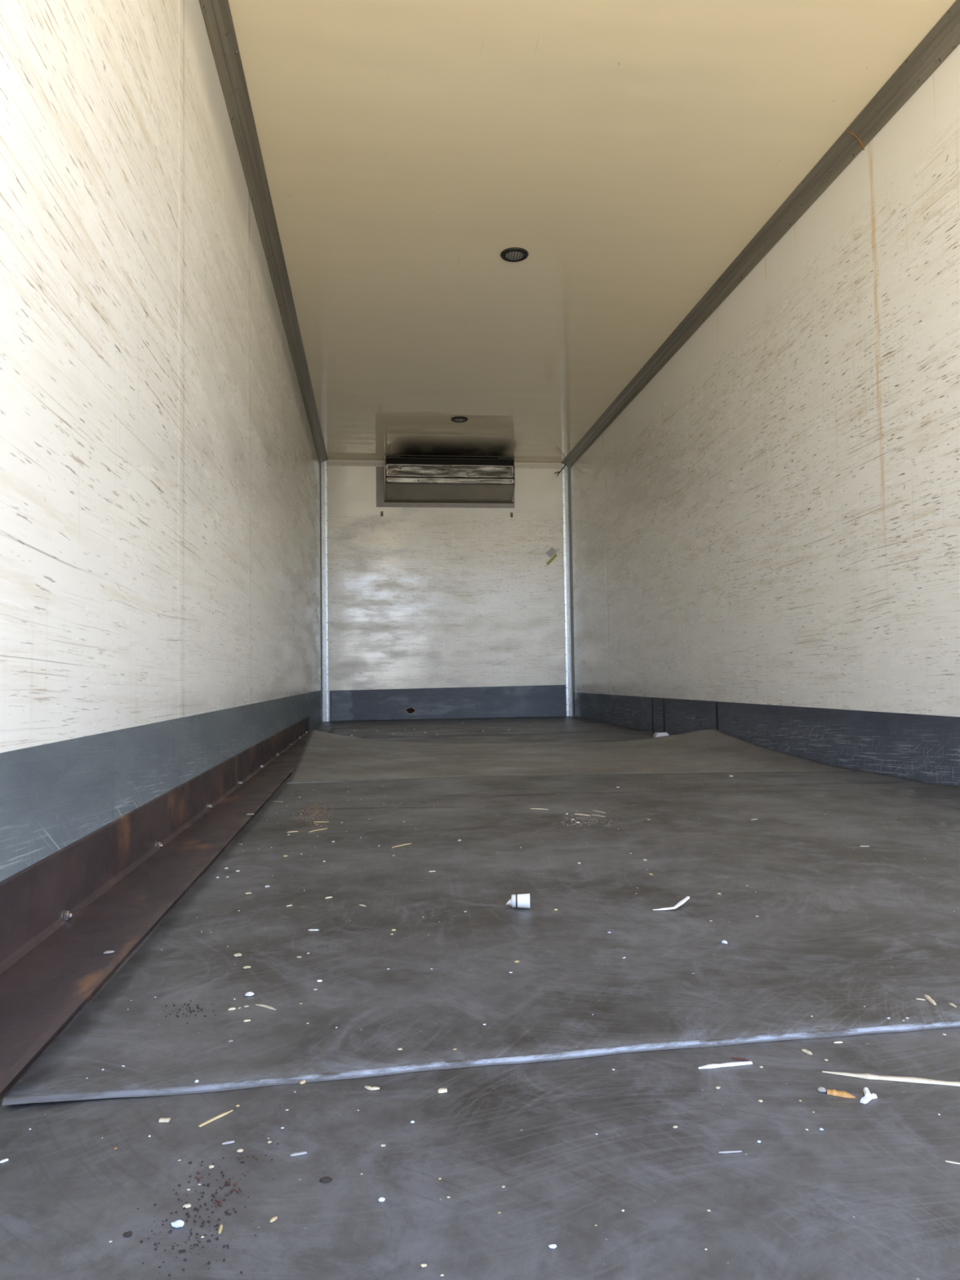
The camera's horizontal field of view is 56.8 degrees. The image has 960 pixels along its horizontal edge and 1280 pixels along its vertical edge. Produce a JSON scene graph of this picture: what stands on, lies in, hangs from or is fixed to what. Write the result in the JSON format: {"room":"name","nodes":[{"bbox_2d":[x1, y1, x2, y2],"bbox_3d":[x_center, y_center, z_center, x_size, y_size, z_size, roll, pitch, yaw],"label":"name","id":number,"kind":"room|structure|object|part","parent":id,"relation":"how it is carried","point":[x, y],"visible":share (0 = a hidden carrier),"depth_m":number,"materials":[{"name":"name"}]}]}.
{"room":"cargo space","nodes":[
{"label":"cargo space","id":0,"kind":"room"},
{"bbox_2d":[0,0,320,752],"bbox_3d":[-1.058,-0.677,4.268,0.060,2.533,8.755,-1,-2,-7],"label":"wall","id":1,"kind":"structure","parent":0,"point":[160,465],"depth_m":1.94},
{"bbox_2d":[0,690,322,881],"bbox_3d":[-1.002,0.436,4.162,0.008,0.298,8.630,-1,-2,-7],"label":"baseboard","id":2,"kind":"structure","parent":1,"relation":"attached to","point":[54,795],"depth_m":1.71,"materials":[{"name":"grey metal"}]},
{"bbox_2d":[199,0,246,119],"bbox_3d":[-0.694,-2.027,1.639,0.074,0.072,3.335,-1,-2,-7],"label":"trim","id":3,"kind":"structure","parent":1,"relation":"attached to","point":[217,16],"depth_m":2.95,"materials":[{"name":"metal"}]},
{"bbox_2d":[226,86,328,464],"bbox_3d":[-1.194,-1.837,5.901,0.074,0.072,5.465,-1,-2,-7],"label":"trim","id":4,"kind":"structure","parent":1,"relation":"attached to","point":[238,105],"depth_m":4.22,"materials":[{"name":"metal"}]},
{"bbox_2d":[320,461,328,721],"bbox_3d":[-1.492,-0.479,8.508,0.067,2.513,0.102,-1,-2,-7],"label":"trim","id":5,"kind":"structure","parent":1,"relation":"attached to","point":[323,467],"depth_m":8.54,"materials":[{"name":"metal"}]},
{"bbox_2d":[324,459,566,720],"bbox_3d":[-0.318,-0.496,8.728,2.450,2.533,0.060,-1,-2,-7],"label":"wall","id":6,"kind":"structure","parent":0,"point":[419,597],"depth_m":8.69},
{"bbox_2d":[327,459,562,469],"bbox_3d":[-0.328,-1.730,8.745,2.323,0.058,0.014,-1,-2,-7],"label":"trim","id":7,"kind":"structure","parent":6,"relation":"attached to","point":[330,462],"depth_m":8.66,"materials":[{"name":"grey metal"}]},
{"bbox_2d":[376,454,515,508],"bbox_3d":[-0.321,-1.536,8.620,1.365,0.457,0.246,-1,-2,-7],"label":"refrigeration unit","id":8,"kind":"object","parent":6,"relation":"attached to","point":[402,482],"visible":1,"depth_m":8.57,"materials":[{"name":"metal"}]},
{"bbox_3d":[-0.286,-1.725,8.524,1.247,0.089,0.010,-1,-2,-7],"label":"frame","id":9,"kind":"part","parent":8,"relation":"part of","materials":[{"name":"grey metal"}]},
{"bbox_3d":[-0.284,-1.622,8.516,1.245,0.127,0.007,-1,-2,-7],"label":"panel","id":10,"kind":"part","parent":8,"relation":"part of","materials":[{"name":"metal"}]},
{"bbox_2d":[385,483,515,501],"bbox_3d":[-0.294,-1.430,8.616,1.245,0.119,0.228,-1,-2,-7],"label":"air vent","id":11,"kind":"object","parent":8,"relation":"on","point":[393,491],"depth_m":8.61,"materials":[{"name":"grey metal"}]},
{"bbox_2d":[329,684,566,720],"bbox_3d":[-0.295,0.610,8.646,2.305,0.314,0.010,-1,-2,-7],"label":"baseboard","id":12,"kind":"structure","parent":6,"relation":"attached to","point":[546,700],"depth_m":8.64,"materials":[{"name":"grey metal"}]},
{"bbox_2d":[546,546,557,564],"bbox_3d":[0.713,-0.835,8.833,0.120,0.185,0.002,-1,-2,-7],"label":"sticker","id":13,"kind":"object","parent":6,"relation":"attached to","point":[551,551],"visible":1,"depth_m":8.83,"materials":[{"name":"grey paper"}]},
{"bbox_2d":[0,716,959,1279],"bbox_3d":[0.206,0.626,4.358,2.570,0.100,8.755,-1,-2,-7],"label":"floor","id":14,"kind":"structure","parent":0,"point":[872,1194],"depth_m":0.71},
{"bbox_2d":[0,1158,8,1163],"bbox_3d":[-0.392,0.428,0.730,0.006,0.002,0.003,2,-3,-44],"label":"paper scrap","id":15,"kind":"object","parent":14,"relation":"on","point":[6,1159],"visible":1,"depth_m":0.73,"materials":[{"name":"white paper"}]},
{"bbox_2d":[123,1231,132,1236],"bbox_3d":[-0.250,0.422,0.630,0.007,0.002,0.004,-1,-2,-7],"label":"clump","id":16,"kind":"object","parent":14,"relation":"on","point":[128,1233],"visible":1,"depth_m":0.63,"materials":[{"name":"grey"}]},
{"bbox_2d":[0,715,328,1099],"bbox_3d":[-0.821,0.484,3.311,0.158,0.123,6.900,-1,-2,-7],"label":"steel angle","id":17,"kind":"object","parent":14,"relation":"on","point":[108,888],"visible":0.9,"depth_m":1.50,"materials":[{"name":"metal"}]},
{"bbox_2d":[102,950,115,953],"bbox_3d":[-0.528,0.444,1.262,0.013,0.003,0.012,-2,-3,23],"label":"crumb","id":18,"kind":"object","parent":17,"relation":"on","point":[109,951],"visible":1,"depth_m":1.26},
{"bbox_2d":[158,1117,170,1122],"bbox_3d":[-0.282,0.429,0.793,0.009,0.002,0.005,-1,-2,2],"label":"foam piece","id":19,"kind":"object","parent":14,"relation":"on","point":[161,1120],"visible":1,"depth_m":0.79,"materials":[{"name":"white plastic"}]},
{"bbox_2d":[171,1219,184,1227],"bbox_3d":[-0.218,0.421,0.640,0.008,0.003,0.008,-3,-3,44],"label":"paper scrap","id":20,"kind":"object","parent":14,"relation":"on","point":[177,1224],"visible":1,"depth_m":0.64,"materials":[{"name":"paper"}]},
{"bbox_2d":[182,1203,191,1208],"bbox_3d":[-0.219,0.423,0.663,0.006,0.002,0.004,-1,-2,-7],"label":"chip","id":21,"kind":"object","parent":14,"relation":"on","point":[186,1206],"visible":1,"depth_m":0.66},
{"bbox_2d":[137,1142,279,1277],"bbox_3d":[-0.208,0.423,0.672,0.096,0.001,0.192,-1,-2,-4],"label":"dark grit","id":22,"kind":"object","parent":14,"relation":"on","point":[189,1162],"visible":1,"depth_m":0.65,"materials":[{"name":"black soil"}]},
{"bbox_2d":[198,1109,232,1127],"bbox_3d":[-0.237,0.429,0.797,0.003,0.001,0.036,-3,-3,37],"label":"straw","id":23,"kind":"object","parent":14,"relation":"on","point":[226,1113],"visible":1,"depth_m":0.80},
{"bbox_2d":[217,1224,222,1234],"bbox_3d":[-0.186,0.421,0.635,0.002,0.001,0.009,-1,-2,-7],"label":"chip","id":24,"kind":"object","parent":14,"relation":"on","point":[220,1231],"visible":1,"depth_m":0.63,"materials":[{"name":"beige wood"}]},
{"bbox_2d":[194,1153,256,1209],"bbox_3d":[-0.202,0.424,0.698,0.045,0.001,0.076,-1,-2,-7],"label":"flakes","id":25,"kind":"object","parent":14,"relation":"on","point":[198,1172],"visible":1,"depth_m":0.69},
{"bbox_2d":[222,1140,234,1144],"bbox_3d":[-0.214,0.427,0.754,0.010,0.001,0.003,0,-3,-21],"label":"grey sliver","id":26,"kind":"object","parent":14,"relation":"on","point":[231,1141],"visible":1,"depth_m":0.75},
{"bbox_2d":[269,1216,277,1222],"bbox_3d":[-0.150,0.421,0.646,0.003,0.001,0.006,-2,-3,32],"label":"chip","id":27,"kind":"object","parent":14,"relation":"on","point":[275,1218],"visible":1,"depth_m":0.65,"materials":[{"name":"beige wood"}]},
{"bbox_2d":[290,1151,306,1155],"bbox_3d":[-0.150,0.425,0.735,0.013,0.001,0.003,0,-3,-18],"label":"grey sliver","id":28,"kind":"object","parent":14,"relation":"on","point":[300,1153],"visible":1,"depth_m":0.73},
{"bbox_2d":[319,1176,332,1182],"bbox_3d":[-0.121,0.422,0.695,0.010,0.003,0.006,-1,-2,-7],"label":"clump","id":29,"kind":"object","parent":14,"relation":"on","point":[325,1180],"visible":1,"depth_m":0.69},
{"bbox_2d":[364,1085,379,1089],"bbox_3d":[-0.104,0.429,0.850,0.016,0.002,0.006,-1,-3,15],"label":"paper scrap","id":30,"kind":"object","parent":14,"relation":"on","point":[368,1087],"visible":1,"depth_m":0.85,"materials":[{"name":"white paper"}]},
{"bbox_2d":[378,1197,385,1201],"bbox_3d":[-0.074,0.421,0.668,0.005,0.002,0.004,-1,-2,-7],"label":"foam piece","id":31,"kind":"object","parent":14,"relation":"on","point":[380,1199],"visible":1,"depth_m":0.67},
{"bbox_2d":[437,1088,447,1093],"bbox_3d":[-0.036,0.427,0.843,0.008,0.003,0.006,0,-3,-15],"label":"chip","id":32,"kind":"object","parent":14,"relation":"on","point":[440,1090],"visible":1,"depth_m":0.84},
{"bbox_2d":[1,770,959,1105],"bbox_3d":[0.528,0.473,2.236,2.260,0.014,2.592,-1,-2,-7],"label":"rubber mat","id":33,"kind":"object","parent":14,"relation":"on","point":[835,933],"visible":1,"depth_m":1.34,"materials":[{"name":"grey rubber"}]},
{"bbox_2d":[139,1000,216,1023],"bbox_3d":[-0.348,0.436,1.047,0.087,0.002,0.058,-2,-3,29],"label":"dark grit","id":34,"kind":"object","parent":33,"relation":"on","point":[190,1001],"visible":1,"depth_m":1.04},
{"bbox_2d":[233,953,241,956],"bbox_3d":[-0.341,0.443,1.249,0.012,0.003,0.012,-1,-2,-7],"label":"crumb","id":35,"kind":"object","parent":33,"relation":"on","point":[235,954],"visible":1,"depth_m":1.25,"materials":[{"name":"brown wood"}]},
{"bbox_2d":[244,991,253,995],"bbox_3d":[-0.284,0.436,1.095,0.011,0.003,0.012,0,-3,-22],"label":"foam piece","id":36,"kind":"object","parent":33,"relation":"on","point":[248,993],"visible":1,"depth_m":1.09,"materials":[{"name":"white plastic"}]},
{"bbox_2d":[255,1004,275,1009],"bbox_3d":[-0.253,0.435,1.053,0.033,0.002,0.004,-2,-3,33],"label":"straw","id":37,"kind":"object","parent":33,"relation":"on","point":[260,1005],"visible":1,"depth_m":1.05,"materials":[{"name":"beige plant"}]},
{"bbox_2d":[293,789,338,835],"bbox_3d":[-0.506,0.505,2.680,0.160,0.009,0.955,0,-2,-10],"label":"sawdust","id":38,"kind":"object","parent":33,"relation":"on","point":[302,789],"visible":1,"depth_m":2.57},
{"bbox_2d":[506,893,529,908],"bbox_3d":[0.064,0.437,1.487,0.040,0.024,0.024,-1,-2,2],"label":"plastic nozzle","id":39,"kind":"object","parent":33,"relation":"on","point":[517,900],"visible":1,"depth_m":1.48,"materials":[{"name":"white plastic"}]},
{"bbox_2d":[553,810,618,830],"bbox_3d":[0.284,0.483,2.385,0.244,0.003,0.315,-1,-2,-7],"label":"splinter dust","id":40,"kind":"object","parent":33,"relation":"on","point":[576,811],"visible":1,"depth_m":2.34,"materials":[{"name":"brown wood"}]},
{"bbox_2d":[653,896,689,910],"bbox_3d":[0.324,0.439,1.475,0.078,0.013,0.022,1,-3,-30],"label":"strip","id":41,"kind":"object","parent":33,"relation":"on","point":[682,902],"visible":1,"depth_m":1.47,"materials":[{"name":"white plastic"}]},
{"bbox_2d":[924,994,936,1004],"bbox_3d":[0.530,0.423,1.046,0.005,0.003,0.030,-1,-2,7],"label":"chip","id":42,"kind":"object","parent":33,"relation":"on","point":[928,997],"visible":1,"depth_m":1.04,"materials":[{"name":"beige wood"}]},
{"bbox_2d":[328,715,652,738],"bbox_3d":[-0.078,0.706,7.332,2.252,0.004,2.630,-1,-2,-7],"label":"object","id":43,"kind":"structure","parent":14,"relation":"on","point":[366,729],"depth_m":6.97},
{"bbox_2d":[548,1244,556,1248],"bbox_3d":[0.050,0.417,0.611,0.006,0.002,0.004,-1,-2,-7],"label":"foam piece","id":44,"kind":"object","parent":14,"relation":"on","point":[553,1246],"visible":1,"depth_m":0.61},
{"bbox_2d":[287,728,857,783],"bbox_3d":[0.229,0.534,4.465,2.280,0.094,2.222,-1,-2,-7],"label":"rubber mat","id":45,"kind":"object","parent":14,"relation":"on","point":[325,757],"visible":0.99,"depth_m":4.16,"materials":[{"name":"grey rubber"}]},
{"bbox_2d":[653,732,669,737],"bbox_3d":[1.105,0.584,5.410,0.080,0.038,0.060,-1,-2,-7],"label":"block","id":46,"kind":"object","parent":14,"relation":"on","point":[656,734],"visible":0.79,"depth_m":5.39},
{"bbox_2d":[697,1061,752,1068],"bbox_3d":[0.246,0.425,0.890,0.057,0.002,0.006,0,-2,-10],"label":"strip","id":47,"kind":"object","parent":14,"relation":"on","point":[743,1063],"visible":1,"depth_m":0.89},
{"bbox_2d":[718,1150,742,1153],"bbox_3d":[0.205,0.420,0.728,0.019,0.001,0.002,-1,-2,-4],"label":"grey sliver","id":48,"kind":"object","parent":14,"relation":"on","point":[722,1152],"visible":1,"depth_m":0.73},
{"bbox_2d":[731,1057,748,1060],"bbox_3d":[0.264,0.426,0.903,0.017,0.002,0.004,-2,-3,19],"label":"scrap","id":49,"kind":"object","parent":14,"relation":"on","point":[735,1058],"visible":1,"depth_m":0.90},
{"bbox_2d":[801,1048,813,1054],"bbox_3d":[0.338,0.426,0.919,0.004,0.002,0.013,0,-3,-27],"label":"chip","id":50,"kind":"object","parent":14,"relation":"on","point":[802,1050],"visible":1,"depth_m":0.92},
{"bbox_2d":[817,1086,826,1092],"bbox_3d":[0.321,0.422,0.833,0.008,0.003,0.009,-1,-2,-7],"label":"crumb","id":51,"kind":"object","parent":14,"relation":"on","point":[820,1089],"visible":1,"depth_m":0.83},
{"bbox_2d":[826,1088,855,1097],"bbox_3d":[0.336,0.421,0.824,0.024,0.004,0.008,-2,-3,26],"label":"dry leaf","id":52,"kind":"object","parent":14,"relation":"on","point":[833,1092],"visible":1,"depth_m":0.82,"materials":[{"name":"orange plant"}]},
{"bbox_2d":[860,1087,877,1103],"bbox_3d":[0.358,0.420,0.816,0.013,0.005,0.025,-2,-3,31],"label":"plastic","id":53,"kind":"object","parent":14,"relation":"on","point":[868,1096],"visible":1,"depth_m":0.82,"materials":[{"name":"white plastic"}]},
{"bbox_2d":[822,1071,959,1086],"bbox_3d":[0.406,0.421,0.852,0.146,0.003,0.008,-1,-3,14],"label":"straw","id":54,"kind":"object","parent":14,"relation":"on","point":[908,1079],"visible":1,"depth_m":0.85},
{"bbox_2d":[945,1160,959,1164],"bbox_3d":[0.378,0.416,0.708,0.011,0.001,0.002,-2,-3,23],"label":"straw","id":55,"kind":"object","parent":14,"relation":"on","point":[950,1162],"visible":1,"depth_m":0.71,"materials":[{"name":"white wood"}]},
{"bbox_2d":[228,0,955,462],"bbox_3d":[0.170,-1.984,4.470,2.570,0.060,8.755,-1,-2,-7],"label":"ceiling","id":56,"kind":"structure","parent":0,"point":[633,150],"depth_m":3.77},
{"bbox_2d":[450,416,467,422],"bbox_3d":[-0.170,-1.817,7.333,0.142,0.019,0.142,-1,-2,-7],"label":"recessed light","id":57,"kind":"object","parent":56,"relation":"in","point":[458,419],"visible":1,"depth_m":7.31,"materials":[{"name":"black plastic"}]},
{"bbox_2d":[500,247,528,262],"bbox_3d":[0.174,-1.944,4.492,0.142,0.019,0.142,-1,-2,-7],"label":"recessed light","id":58,"kind":"object","parent":56,"relation":"in","point":[513,254],"visible":1,"depth_m":4.47,"materials":[{"name":"black plastic"}]},
{"bbox_2d":[570,44,959,716],"bbox_3d":[1.434,-0.700,4.561,0.060,2.533,8.755,-1,-2,-7],"label":"wall","id":59,"kind":"structure","parent":0,"point":[773,518],"depth_m":3.95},
{"bbox_2d":[561,464,574,716],"bbox_3d":[0.875,-0.501,8.786,0.067,2.513,0.102,-1,-2,-7],"label":"trim","id":60,"kind":"structure","parent":59,"relation":"attached to","point":[566,473],"depth_m":8.81,"materials":[{"name":"metal"}]},
{"bbox_2d":[561,129,864,468],"bbox_3d":[1.164,-1.854,6.194,0.074,0.079,5.434,-1,-2,-7],"label":"trim","id":61,"kind":"structure","parent":59,"relation":"attached to","point":[839,156],"depth_m":4.61,"materials":[{"name":"metal"}]},
{"bbox_2d":[573,692,959,786],"bbox_3d":[1.425,0.443,4.446,0.006,0.240,8.630,-1,-2,-7],"label":"baseboard","id":62,"kind":"structure","parent":59,"relation":"attached to","point":[923,748],"depth_m":3.89,"materials":[{"name":"grey metal"}]},
{"bbox_2d":[845,0,959,155],"bbox_3d":[1.666,-2.048,1.917,0.074,0.072,3.335,-1,-2,-7],"label":"trim","id":63,"kind":"structure","parent":59,"relation":"attached to","point":[944,37],"depth_m":3.15,"materials":[{"name":"metal"}]}
]}

